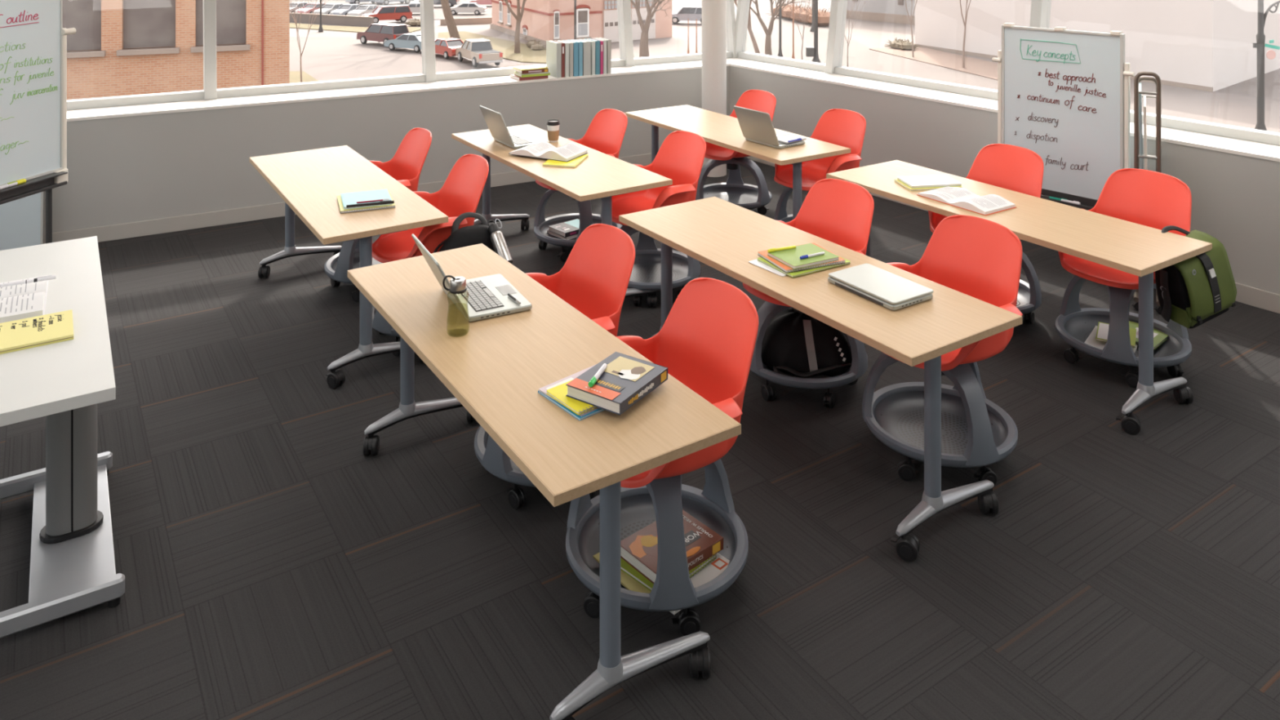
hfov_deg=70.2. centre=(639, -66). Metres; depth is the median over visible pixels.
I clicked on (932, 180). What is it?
notebook
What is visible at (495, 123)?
laptop
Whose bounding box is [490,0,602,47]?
brick house
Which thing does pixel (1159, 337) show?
magazine
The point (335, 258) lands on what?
tray
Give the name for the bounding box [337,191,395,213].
notebook
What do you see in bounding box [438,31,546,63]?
pavement
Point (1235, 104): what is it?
ground
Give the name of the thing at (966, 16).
bare tree
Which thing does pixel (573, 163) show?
notebook
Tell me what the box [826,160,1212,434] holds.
table
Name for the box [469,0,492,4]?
car
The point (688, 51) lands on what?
sign post
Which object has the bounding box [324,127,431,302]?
chair
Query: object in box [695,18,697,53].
sign post
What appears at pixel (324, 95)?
trim
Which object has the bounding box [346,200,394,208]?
marker
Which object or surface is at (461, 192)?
chair
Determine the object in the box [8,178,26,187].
marker
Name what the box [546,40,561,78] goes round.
upright book
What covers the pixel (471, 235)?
backpack
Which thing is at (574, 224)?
print
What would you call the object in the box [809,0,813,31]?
street lamp
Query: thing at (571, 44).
upright book
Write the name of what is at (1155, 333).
print
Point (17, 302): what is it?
open book
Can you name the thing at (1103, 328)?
print
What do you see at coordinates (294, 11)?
bare tree
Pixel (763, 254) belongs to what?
notebook
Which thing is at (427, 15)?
window
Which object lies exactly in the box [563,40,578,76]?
upright book
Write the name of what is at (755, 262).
paper stack
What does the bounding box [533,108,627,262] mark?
chair
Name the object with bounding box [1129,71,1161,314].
cart
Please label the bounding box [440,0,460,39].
bare tree
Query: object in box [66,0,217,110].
window
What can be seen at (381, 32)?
car
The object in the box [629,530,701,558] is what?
print
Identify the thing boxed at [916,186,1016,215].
open book
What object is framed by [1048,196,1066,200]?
marker
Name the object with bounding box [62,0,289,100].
brick building
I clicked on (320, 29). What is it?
street lamp
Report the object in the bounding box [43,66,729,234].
wall
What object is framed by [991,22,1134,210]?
whiteboard
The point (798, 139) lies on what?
pen
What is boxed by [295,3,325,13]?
car
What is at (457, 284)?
water bottle
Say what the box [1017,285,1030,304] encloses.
magazine
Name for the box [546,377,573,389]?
print
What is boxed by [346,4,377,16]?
car
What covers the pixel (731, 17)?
window
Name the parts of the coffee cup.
lid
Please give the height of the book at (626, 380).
0.036 m
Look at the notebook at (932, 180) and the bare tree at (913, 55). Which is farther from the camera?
the bare tree at (913, 55)
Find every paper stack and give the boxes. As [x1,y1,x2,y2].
[748,258,787,276]
[1016,299,1026,306]
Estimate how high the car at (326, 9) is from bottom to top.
1.455 m
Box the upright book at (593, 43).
[581,39,595,75]
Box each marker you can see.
[0,181,17,189]
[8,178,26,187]
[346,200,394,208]
[1040,194,1050,198]
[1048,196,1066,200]
[1061,199,1080,204]
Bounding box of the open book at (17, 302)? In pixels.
[0,275,48,323]
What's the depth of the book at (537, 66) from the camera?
7.91 m
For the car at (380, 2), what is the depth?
130.59 m
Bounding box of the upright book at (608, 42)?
[595,37,611,73]
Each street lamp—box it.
[318,0,323,32]
[777,0,783,57]
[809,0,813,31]
[1253,0,1279,130]
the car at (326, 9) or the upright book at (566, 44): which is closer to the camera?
the upright book at (566, 44)
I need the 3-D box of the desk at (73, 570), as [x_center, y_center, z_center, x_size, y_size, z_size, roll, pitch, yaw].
[-2.503,1.716,2.960,1.388,0.800,1.578,0,0,-33]
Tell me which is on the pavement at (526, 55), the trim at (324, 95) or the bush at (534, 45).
the bush at (534, 45)
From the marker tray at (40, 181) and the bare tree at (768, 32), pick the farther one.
the bare tree at (768, 32)
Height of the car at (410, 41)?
1.455 m
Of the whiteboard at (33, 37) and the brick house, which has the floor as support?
the whiteboard at (33, 37)
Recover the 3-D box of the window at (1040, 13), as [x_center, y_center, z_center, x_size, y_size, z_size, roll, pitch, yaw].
[3.539,0.233,5.993,0.389,2.033,1.942,0,0,-36]
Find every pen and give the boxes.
[0,275,55,287]
[356,198,389,203]
[507,293,520,304]
[787,137,801,142]
[800,251,824,259]
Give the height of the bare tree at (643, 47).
9.171 m
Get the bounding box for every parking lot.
[289,0,492,20]
[289,36,471,81]
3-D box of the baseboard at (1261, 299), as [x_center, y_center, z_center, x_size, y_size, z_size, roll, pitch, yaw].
[4.399,2.063,3.946,0.012,0.105,11.999,0,0,-36]
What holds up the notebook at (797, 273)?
on the paper stack at (755, 262)
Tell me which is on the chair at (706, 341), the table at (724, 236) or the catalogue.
the catalogue
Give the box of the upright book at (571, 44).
[561,40,573,76]
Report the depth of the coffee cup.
6.06 m
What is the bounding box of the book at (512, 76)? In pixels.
[510,74,547,80]
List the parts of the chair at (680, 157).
frame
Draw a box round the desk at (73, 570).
[0,235,124,638]
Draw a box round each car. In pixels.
[289,2,307,13]
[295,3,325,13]
[312,3,342,14]
[329,4,359,15]
[345,0,378,4]
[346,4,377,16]
[356,22,409,44]
[361,4,412,23]
[373,0,414,4]
[383,32,421,53]
[406,2,434,13]
[418,0,459,7]
[435,37,463,58]
[450,2,487,15]
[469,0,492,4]
[671,6,702,23]
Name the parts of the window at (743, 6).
frame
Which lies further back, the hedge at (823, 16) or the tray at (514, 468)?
the hedge at (823, 16)
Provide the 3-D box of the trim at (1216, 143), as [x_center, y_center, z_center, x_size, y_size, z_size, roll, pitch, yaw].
[4.468,1.259,4.247,0.466,0.020,12.405,0,0,-36]
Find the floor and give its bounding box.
[0,160,1279,719]
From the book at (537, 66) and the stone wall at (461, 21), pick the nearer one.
the book at (537, 66)
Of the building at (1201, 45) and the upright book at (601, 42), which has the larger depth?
the building at (1201, 45)
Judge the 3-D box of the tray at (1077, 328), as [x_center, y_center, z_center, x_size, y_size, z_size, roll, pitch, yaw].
[2.375,2.001,4.490,0.536,0.060,0.536,0,0,-33]
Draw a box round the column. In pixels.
[702,0,726,177]
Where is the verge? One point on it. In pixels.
(988, 69)
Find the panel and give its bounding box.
[0,191,43,250]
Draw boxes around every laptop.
[411,234,532,321]
[479,105,546,149]
[733,106,804,148]
[827,263,933,311]
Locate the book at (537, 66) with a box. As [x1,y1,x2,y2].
[512,64,547,71]
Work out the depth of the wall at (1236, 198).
6.66 m
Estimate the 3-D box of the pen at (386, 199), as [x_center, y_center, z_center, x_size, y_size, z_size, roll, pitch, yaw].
[-1.359,1.357,4.637,0.160,0.010,0.009,0,0,-20]
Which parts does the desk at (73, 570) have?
rail, rail, plate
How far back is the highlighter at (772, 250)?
3.88 m
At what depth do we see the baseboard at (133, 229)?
6.58 m
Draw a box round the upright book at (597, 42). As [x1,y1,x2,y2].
[584,38,599,75]
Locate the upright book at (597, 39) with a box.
[592,38,606,74]
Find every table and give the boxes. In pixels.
[248,145,448,388]
[347,243,741,719]
[451,124,672,307]
[618,196,1022,561]
[624,104,850,219]
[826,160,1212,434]
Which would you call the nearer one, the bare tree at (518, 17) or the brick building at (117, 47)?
the brick building at (117, 47)
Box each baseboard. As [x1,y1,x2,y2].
[43,153,651,244]
[746,155,1279,313]
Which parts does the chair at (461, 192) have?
frame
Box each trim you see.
[66,57,734,121]
[729,57,1279,161]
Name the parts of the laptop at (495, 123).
lid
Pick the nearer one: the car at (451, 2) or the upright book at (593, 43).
the upright book at (593, 43)
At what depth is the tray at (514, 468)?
3.45 m
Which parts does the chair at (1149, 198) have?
frame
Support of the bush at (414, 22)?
on the ground at (1235, 104)
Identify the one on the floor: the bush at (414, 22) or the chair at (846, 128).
the chair at (846, 128)
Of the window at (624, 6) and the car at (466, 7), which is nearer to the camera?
the window at (624, 6)
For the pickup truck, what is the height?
1.815 m
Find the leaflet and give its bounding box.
[1095,321,1136,347]
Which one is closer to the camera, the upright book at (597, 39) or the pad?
the pad
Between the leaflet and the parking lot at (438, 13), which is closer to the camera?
the leaflet
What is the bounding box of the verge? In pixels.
[869,47,997,79]
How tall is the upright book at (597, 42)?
0.300 m
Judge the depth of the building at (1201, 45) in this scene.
63.29 m
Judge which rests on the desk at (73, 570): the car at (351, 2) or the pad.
the pad
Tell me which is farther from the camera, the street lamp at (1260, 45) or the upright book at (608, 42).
the street lamp at (1260, 45)
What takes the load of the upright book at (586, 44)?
on the trim at (324, 95)
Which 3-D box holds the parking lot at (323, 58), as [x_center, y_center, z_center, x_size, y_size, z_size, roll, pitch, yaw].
[-18.713,10.101,62.601,39.127,0.030,54.100,0,0,0]
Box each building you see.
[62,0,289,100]
[601,0,671,42]
[846,0,915,25]
[915,0,1279,92]
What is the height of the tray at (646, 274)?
0.060 m
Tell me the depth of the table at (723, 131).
6.27 m
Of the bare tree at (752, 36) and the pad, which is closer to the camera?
the pad
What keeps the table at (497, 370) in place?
on the floor
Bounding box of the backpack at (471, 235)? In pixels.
[433,212,495,253]
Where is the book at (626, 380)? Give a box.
[565,351,667,415]
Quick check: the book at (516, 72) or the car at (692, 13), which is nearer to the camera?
the book at (516, 72)
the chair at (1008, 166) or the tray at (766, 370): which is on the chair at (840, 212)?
the tray at (766, 370)
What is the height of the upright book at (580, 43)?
0.298 m
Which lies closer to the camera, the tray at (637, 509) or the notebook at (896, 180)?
the tray at (637, 509)
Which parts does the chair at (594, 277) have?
frame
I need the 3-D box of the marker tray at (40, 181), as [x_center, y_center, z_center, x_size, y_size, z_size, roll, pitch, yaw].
[-3.276,1.331,4.532,0.088,0.079,0.965,0,0,14]
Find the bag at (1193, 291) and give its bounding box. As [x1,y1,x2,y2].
[1155,225,1236,328]
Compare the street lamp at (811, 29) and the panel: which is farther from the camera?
the street lamp at (811, 29)
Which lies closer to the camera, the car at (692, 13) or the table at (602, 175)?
the table at (602, 175)
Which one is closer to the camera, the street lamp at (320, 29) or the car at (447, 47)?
the car at (447, 47)
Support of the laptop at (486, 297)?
on the table at (497, 370)
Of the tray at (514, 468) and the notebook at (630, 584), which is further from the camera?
the tray at (514, 468)
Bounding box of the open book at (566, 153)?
[508,142,588,162]
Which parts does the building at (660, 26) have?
transom pane, garage door, pane, transom pane, garage door, pane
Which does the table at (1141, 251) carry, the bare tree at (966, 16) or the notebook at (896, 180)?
the notebook at (896, 180)
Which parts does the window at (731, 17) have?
frame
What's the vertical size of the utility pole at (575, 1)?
12.000 m
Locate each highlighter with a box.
[587,363,607,386]
[767,245,795,253]
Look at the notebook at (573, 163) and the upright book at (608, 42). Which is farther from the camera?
the upright book at (608, 42)
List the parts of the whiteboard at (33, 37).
panel frame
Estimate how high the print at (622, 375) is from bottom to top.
0.001 m
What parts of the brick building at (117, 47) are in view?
window sill, window sill, window sill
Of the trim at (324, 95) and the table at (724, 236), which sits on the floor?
the table at (724, 236)
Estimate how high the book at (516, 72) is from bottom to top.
0.010 m
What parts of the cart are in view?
stored panel, stored panel, rail, frame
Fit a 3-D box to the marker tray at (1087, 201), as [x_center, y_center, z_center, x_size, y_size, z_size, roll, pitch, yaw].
[2.588,1.629,5.624,0.123,0.073,0.784,0,0,-42]
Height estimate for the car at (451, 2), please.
1.885 m
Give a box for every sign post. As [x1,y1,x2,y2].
[687,18,689,53]
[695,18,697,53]
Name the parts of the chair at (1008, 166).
frame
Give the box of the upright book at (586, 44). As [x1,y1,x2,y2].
[572,39,591,75]
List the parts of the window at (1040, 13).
frame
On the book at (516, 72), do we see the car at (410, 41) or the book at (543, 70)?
the book at (543, 70)
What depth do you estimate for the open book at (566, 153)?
5.65 m
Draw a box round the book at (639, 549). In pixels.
[620,509,723,583]
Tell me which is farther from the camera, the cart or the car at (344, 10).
the car at (344, 10)
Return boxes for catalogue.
[669,552,729,614]
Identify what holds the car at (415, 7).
on the parking lot at (438, 13)
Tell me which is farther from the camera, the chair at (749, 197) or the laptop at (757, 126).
the chair at (749, 197)
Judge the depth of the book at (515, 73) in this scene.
7.85 m
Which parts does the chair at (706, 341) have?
frame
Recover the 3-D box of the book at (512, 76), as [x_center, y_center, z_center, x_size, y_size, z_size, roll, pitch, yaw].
[-0.968,1.236,7.929,0.270,0.028,0.211,0,0,-31]
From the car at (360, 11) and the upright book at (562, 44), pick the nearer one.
the upright book at (562, 44)
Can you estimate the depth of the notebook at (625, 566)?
2.84 m
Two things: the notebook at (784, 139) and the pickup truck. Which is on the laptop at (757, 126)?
the notebook at (784, 139)
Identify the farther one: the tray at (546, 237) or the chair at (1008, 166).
the tray at (546, 237)
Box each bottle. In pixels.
[442,275,469,337]
[487,218,513,263]
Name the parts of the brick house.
pane, pane, pane, pane, window sill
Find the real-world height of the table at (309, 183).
0.730 m
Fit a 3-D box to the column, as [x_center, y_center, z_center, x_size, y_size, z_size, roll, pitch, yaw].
[0.655,0.666,8.050,0.219,2.900,0.219,0,0,0]
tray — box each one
[0,171,67,204]
[331,252,382,271]
[484,434,521,471]
[540,217,615,247]
[577,493,735,589]
[629,253,688,290]
[702,186,758,209]
[762,363,851,376]
[874,391,1006,454]
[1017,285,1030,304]
[1040,188,1097,210]
[1064,315,1182,366]
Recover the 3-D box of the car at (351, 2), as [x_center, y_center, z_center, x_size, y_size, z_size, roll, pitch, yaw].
[-39.699,9.114,131.625,5.350,1.885,2.020,0,0,-40]
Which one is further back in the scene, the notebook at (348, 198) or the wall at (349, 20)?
the wall at (349, 20)
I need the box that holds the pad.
[0,309,73,354]
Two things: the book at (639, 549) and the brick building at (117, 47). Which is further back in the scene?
the brick building at (117, 47)
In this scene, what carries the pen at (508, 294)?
on the laptop at (486, 297)
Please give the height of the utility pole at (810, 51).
12.000 m
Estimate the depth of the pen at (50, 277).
3.30 m
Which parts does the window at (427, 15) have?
frame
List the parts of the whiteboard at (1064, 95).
panel frame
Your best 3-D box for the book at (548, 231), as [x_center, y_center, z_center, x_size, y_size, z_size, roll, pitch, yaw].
[-0.464,2.007,6.169,0.260,0.022,0.201,0,0,-45]
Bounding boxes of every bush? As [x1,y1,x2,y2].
[404,17,420,26]
[525,39,546,50]
[884,37,919,50]
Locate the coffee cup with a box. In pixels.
[546,120,559,142]
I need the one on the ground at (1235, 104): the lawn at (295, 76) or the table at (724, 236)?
the lawn at (295, 76)
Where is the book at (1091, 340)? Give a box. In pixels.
[1084,325,1138,353]
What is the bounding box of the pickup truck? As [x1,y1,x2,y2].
[455,39,502,67]
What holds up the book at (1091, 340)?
on the chair at (1149, 198)
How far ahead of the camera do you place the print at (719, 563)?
2.89 m
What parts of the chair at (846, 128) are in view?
frame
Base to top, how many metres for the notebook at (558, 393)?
0.015 m
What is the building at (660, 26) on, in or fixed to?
on the ground at (1235, 104)
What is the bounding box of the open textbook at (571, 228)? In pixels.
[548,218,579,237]
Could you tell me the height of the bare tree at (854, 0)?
7.112 m
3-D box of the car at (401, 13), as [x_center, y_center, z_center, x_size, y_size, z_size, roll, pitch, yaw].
[-28.891,9.114,103.974,5.350,1.885,2.020,0,0,-35]
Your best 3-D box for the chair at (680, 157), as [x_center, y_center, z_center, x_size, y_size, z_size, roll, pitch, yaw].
[0.069,1.665,5.404,0.623,0.901,0.648,0,0,-33]
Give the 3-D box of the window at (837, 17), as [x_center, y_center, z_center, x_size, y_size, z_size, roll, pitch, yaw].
[2.410,0.233,7.543,0.389,2.033,1.978,0,0,-36]
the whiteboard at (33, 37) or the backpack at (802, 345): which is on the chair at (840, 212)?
the backpack at (802, 345)
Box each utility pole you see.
[573,0,576,39]
[791,0,795,58]
[805,0,820,62]
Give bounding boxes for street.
[745,14,997,89]
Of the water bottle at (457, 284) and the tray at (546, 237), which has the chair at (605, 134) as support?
the tray at (546, 237)
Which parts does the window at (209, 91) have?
frame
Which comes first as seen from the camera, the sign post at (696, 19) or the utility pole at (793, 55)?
the utility pole at (793, 55)
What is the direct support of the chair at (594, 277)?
on the floor
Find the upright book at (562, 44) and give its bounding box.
[554,40,564,77]
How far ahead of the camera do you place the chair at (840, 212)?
4.29 m
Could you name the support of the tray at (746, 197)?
on the chair at (749, 197)
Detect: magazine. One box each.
[537,390,604,420]
[538,364,599,416]
[1128,320,1168,349]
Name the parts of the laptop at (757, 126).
lid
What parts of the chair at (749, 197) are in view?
seat mount, frame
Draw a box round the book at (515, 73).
[514,71,550,77]
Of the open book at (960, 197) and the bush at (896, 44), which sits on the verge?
the bush at (896, 44)
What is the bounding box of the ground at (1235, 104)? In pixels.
[289,0,1279,133]
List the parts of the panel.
panel frame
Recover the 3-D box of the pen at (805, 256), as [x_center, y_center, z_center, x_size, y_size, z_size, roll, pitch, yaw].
[0.721,1.341,3.806,0.125,0.014,0.012,0,0,-28]
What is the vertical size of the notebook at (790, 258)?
0.014 m
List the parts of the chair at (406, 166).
frame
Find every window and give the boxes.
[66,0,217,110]
[217,0,436,98]
[435,0,634,80]
[634,0,735,65]
[734,0,825,71]
[825,0,997,100]
[1029,0,1279,146]
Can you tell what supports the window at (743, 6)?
in the wall at (1236, 198)
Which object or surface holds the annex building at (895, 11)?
on the ground at (1235, 104)
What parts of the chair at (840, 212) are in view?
seat mount, frame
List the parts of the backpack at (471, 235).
carry handle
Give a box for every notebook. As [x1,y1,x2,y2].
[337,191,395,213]
[340,189,391,208]
[542,154,588,168]
[546,379,597,415]
[592,551,651,593]
[620,553,716,591]
[757,243,844,273]
[757,256,850,277]
[767,243,839,269]
[777,133,806,143]
[893,178,962,191]
[897,174,961,188]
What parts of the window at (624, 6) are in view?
frame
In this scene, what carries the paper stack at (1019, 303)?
on the chair at (1008, 166)
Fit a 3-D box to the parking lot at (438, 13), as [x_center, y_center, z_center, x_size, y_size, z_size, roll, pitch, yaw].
[-39.676,10.086,144.760,43.856,0.060,74.358,0,0,0]
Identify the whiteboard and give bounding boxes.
[0,0,75,243]
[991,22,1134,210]
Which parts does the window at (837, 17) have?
frame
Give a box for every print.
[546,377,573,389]
[555,219,579,230]
[567,355,653,399]
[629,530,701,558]
[711,557,728,569]
[1097,322,1109,339]
[1135,327,1158,338]
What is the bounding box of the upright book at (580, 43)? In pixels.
[569,40,582,75]
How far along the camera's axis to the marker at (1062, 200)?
5.54 m
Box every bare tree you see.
[289,0,326,82]
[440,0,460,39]
[502,0,526,53]
[630,0,689,57]
[733,0,759,53]
[733,0,813,55]
[785,0,813,60]
[822,0,866,66]
[905,0,917,57]
[959,0,970,68]
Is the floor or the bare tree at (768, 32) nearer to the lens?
the floor
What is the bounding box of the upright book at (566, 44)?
[555,40,568,77]
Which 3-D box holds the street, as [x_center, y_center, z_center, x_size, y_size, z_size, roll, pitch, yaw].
[12.886,10.096,69.953,35.974,0.040,89.202,0,0,0]
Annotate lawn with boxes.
[289,22,420,32]
[289,71,319,83]
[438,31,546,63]
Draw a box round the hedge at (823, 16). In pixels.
[764,0,830,26]
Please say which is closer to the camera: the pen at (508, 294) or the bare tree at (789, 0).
the pen at (508, 294)
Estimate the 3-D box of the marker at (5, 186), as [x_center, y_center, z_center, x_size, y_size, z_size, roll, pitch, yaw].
[-3.233,1.283,4.654,0.020,0.022,0.100,0,0,13]
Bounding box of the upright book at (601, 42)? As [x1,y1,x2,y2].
[600,40,603,74]
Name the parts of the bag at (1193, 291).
grab handle, panel, panel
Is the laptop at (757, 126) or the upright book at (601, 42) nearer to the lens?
the laptop at (757, 126)
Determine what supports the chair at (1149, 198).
on the floor
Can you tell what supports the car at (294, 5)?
on the parking lot at (438, 13)
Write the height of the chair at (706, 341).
0.901 m
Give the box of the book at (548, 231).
[546,230,577,239]
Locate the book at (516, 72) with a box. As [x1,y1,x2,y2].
[515,71,549,75]
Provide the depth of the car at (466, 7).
113.70 m
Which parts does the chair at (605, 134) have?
frame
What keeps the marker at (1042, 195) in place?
on the whiteboard at (1064, 95)
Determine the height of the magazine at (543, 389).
0.006 m
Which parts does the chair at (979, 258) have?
frame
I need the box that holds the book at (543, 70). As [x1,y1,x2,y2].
[515,68,548,74]
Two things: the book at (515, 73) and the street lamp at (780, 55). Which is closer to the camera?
the book at (515, 73)
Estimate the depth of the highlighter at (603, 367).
2.72 m
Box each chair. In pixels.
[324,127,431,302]
[372,154,488,356]
[474,223,635,509]
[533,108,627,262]
[565,277,758,635]
[612,130,706,306]
[695,89,776,215]
[742,178,874,408]
[773,108,866,222]
[862,214,1022,487]
[928,143,1044,324]
[1055,168,1191,388]
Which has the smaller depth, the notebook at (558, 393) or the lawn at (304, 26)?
the notebook at (558, 393)
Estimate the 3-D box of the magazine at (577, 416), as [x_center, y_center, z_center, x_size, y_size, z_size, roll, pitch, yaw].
[-0.137,1.383,2.762,0.270,0.007,0.210,0,0,-40]
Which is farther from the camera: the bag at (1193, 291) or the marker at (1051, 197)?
the marker at (1051, 197)
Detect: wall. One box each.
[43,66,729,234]
[289,13,373,26]
[440,17,492,25]
[729,66,1279,294]
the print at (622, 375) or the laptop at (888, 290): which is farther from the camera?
the laptop at (888, 290)
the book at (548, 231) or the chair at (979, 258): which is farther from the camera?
the book at (548, 231)
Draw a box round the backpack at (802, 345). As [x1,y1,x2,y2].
[760,307,852,378]
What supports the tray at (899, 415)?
on the chair at (979, 258)

